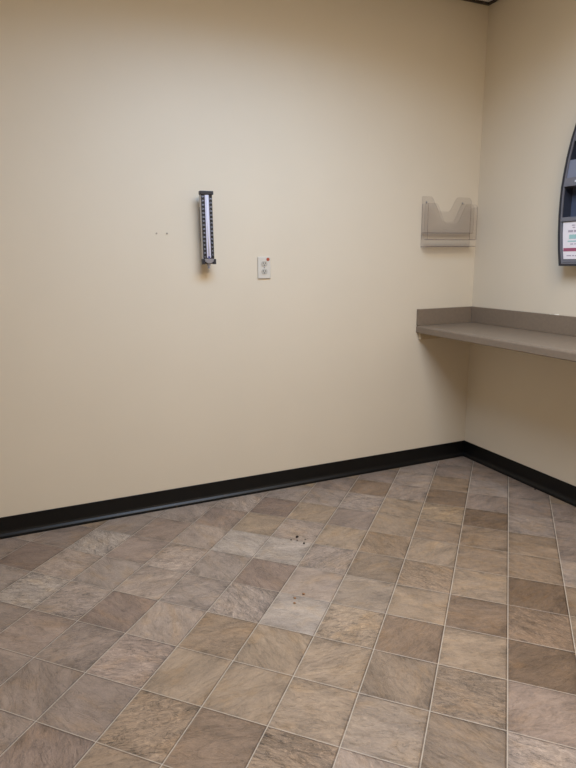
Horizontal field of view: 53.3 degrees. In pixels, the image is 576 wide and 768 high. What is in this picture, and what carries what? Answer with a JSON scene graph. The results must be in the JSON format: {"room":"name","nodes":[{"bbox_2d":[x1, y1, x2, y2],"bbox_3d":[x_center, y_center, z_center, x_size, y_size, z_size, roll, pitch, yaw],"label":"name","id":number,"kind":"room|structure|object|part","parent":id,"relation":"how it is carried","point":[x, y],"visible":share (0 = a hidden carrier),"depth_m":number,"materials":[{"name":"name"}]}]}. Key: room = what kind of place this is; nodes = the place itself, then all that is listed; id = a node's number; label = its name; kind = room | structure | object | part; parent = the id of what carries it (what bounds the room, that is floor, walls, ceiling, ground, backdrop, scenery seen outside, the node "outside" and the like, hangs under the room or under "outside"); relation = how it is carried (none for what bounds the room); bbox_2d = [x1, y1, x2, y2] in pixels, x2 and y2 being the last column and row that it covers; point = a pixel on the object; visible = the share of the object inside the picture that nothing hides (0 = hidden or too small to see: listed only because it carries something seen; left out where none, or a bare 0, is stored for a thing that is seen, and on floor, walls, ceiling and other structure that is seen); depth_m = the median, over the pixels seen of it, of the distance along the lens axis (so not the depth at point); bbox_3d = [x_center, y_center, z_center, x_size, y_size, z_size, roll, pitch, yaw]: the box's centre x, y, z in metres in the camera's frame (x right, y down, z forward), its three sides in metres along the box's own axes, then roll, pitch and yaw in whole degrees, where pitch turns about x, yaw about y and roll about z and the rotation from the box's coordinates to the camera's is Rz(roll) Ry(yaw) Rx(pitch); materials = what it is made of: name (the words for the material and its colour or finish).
{"room":"examination room","nodes":[
{"label":"examination room","id":0,"kind":"room"},
{"bbox_2d":[0,0,488,517],"bbox_3d":[-0.597,-0.667,2.758,3.900,2.686,0.100,-6,13,-23],"label":"wall","id":1,"kind":"structure","parent":0,"point":[321,133],"depth_m":2.83,"materials":[{"name":"beige paint"}]},
{"bbox_2d":[199,191,215,268],"bbox_3d":[-0.390,-0.732,2.738,0.067,0.355,0.076,-6,13,-23],"label":"pressure gauge","id":2,"kind":"object","parent":1,"relation":"attached to","point":[205,197],"visible":1,"depth_m":2.71,"materials":[{"name":"grey metal"}]},
{"bbox_3d":[-0.379,-0.740,2.711,0.054,0.297,0.002,-6,13,-23],"label":"scale plate","id":3,"kind":"part","parent":2,"relation":"part of","materials":[{"name":"black"}]},
{"bbox_3d":[-0.375,-0.587,2.738,0.044,0.021,0.008,-6,13,-23],"label":"clamp plate","id":4,"kind":"part","parent":2,"relation":"part of","materials":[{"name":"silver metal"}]},
{"bbox_2d":[0,440,463,538],"bbox_3d":[-0.560,0.588,2.977,3.700,0.100,0.017,-6,13,-23],"label":"baseboard","id":5,"kind":"structure","parent":1,"relation":"attached to","point":[75,515],"depth_m":3.05,"materials":[{"name":"black plastic"}]},
{"bbox_2d":[257,257,270,278],"bbox_3d":[-0.121,-0.592,2.924,0.069,0.109,0.009,-6,13,-23],"label":"electrical outlet","id":6,"kind":"object","parent":1,"relation":"attached to","point":[264,272],"visible":1,"depth_m":2.92,"materials":[{"name":"beige plastic"}]},
{"bbox_2d":[463,0,490,5],"bbox_3d":[-0.589,-1.908,2.434,3.700,0.009,0.016,-6,13,-23],"label":"trim","id":7,"kind":"structure","parent":1,"relation":"attached to","point":[473,1],"depth_m":3.12,"materials":[{"name":"brown metal"}]},
{"bbox_2d":[0,456,575,767],"bbox_3d":[0.154,0.979,1.380,3.700,0.001,3.600,-6,13,-23],"label":"floor","id":8,"kind":"structure","parent":0,"point":[433,625],"depth_m":1.97,"materials":[{"name":"tile"}]},
{"bbox_2d":[464,0,575,485],"bbox_3d":[1.902,-0.485,1.789,0.100,2.686,3.700,-6,13,-23],"label":"wall","id":9,"kind":"structure","parent":0,"point":[521,406],"depth_m":3.07,"materials":[{"name":"beige paint"}]},
{"bbox_2d":[416,306,575,361],"bbox_3d":[1.287,-0.205,2.662,0.406,0.183,1.750,-6,13,-23],"label":"shelf","id":10,"kind":"object","parent":9,"relation":"attached to","point":[548,335],"visible":1,"depth_m":3.05,"materials":[{"name":"beige laminate"}]},
{"bbox_2d":[463,440,575,506],"bbox_3d":[1.843,0.754,2.082,0.017,0.100,3.600,-6,13,-23],"label":"baseboard","id":11,"kind":"structure","parent":9,"relation":"attached to","point":[563,491],"depth_m":3.25,"materials":[{"name":"black plastic"}]},
{"bbox_2d":[471,306,575,335],"bbox_3d":[1.468,-0.260,2.720,0.018,0.094,1.730,-6,13,-23],"label":"backsplash","id":12,"kind":"structure","parent":9,"relation":"attached to","point":[541,322],"depth_m":3.10,"materials":[{"name":"beige laminate"}]},
{"bbox_2d":[558,125,575,265],"bbox_3d":[1.434,-0.948,2.564,0.069,0.825,0.453,-6,13,-23],"label":"rack","id":13,"kind":"object","parent":9,"relation":"attached to","point":[567,204],"visible":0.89,"depth_m":2.77,"materials":[{"name":"grey plastic"}]},
{"bbox_3d":[1.437,-0.566,2.646,0.062,0.010,0.375,-6,13,-23],"label":"sill","id":14,"kind":"part","parent":13,"relation":"part of","materials":[{"name":"grey plastic"}]},
{"bbox_3d":[1.419,-0.659,2.619,0.010,0.182,0.416,-6,13,-23],"label":"card panel","id":15,"kind":"part","parent":13,"relation":"part of","materials":[{"name":"white paper"}]},
{"bbox_2d":[563,222,575,258],"bbox_3d":[1.414,-0.658,2.616,0.001,0.172,0.403,-6,13,-23],"label":"card","id":16,"kind":"object","parent":13,"relation":"on","point":[569,228],"visible":1,"depth_m":2.75,"materials":[{"name":"white paper"}]},
{"bbox_3d":[1.464,-0.953,2.576,0.004,0.802,0.426,-6,13,-23],"label":"plate","id":17,"kind":"part","parent":13,"relation":"part of","materials":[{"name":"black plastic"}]}
]}

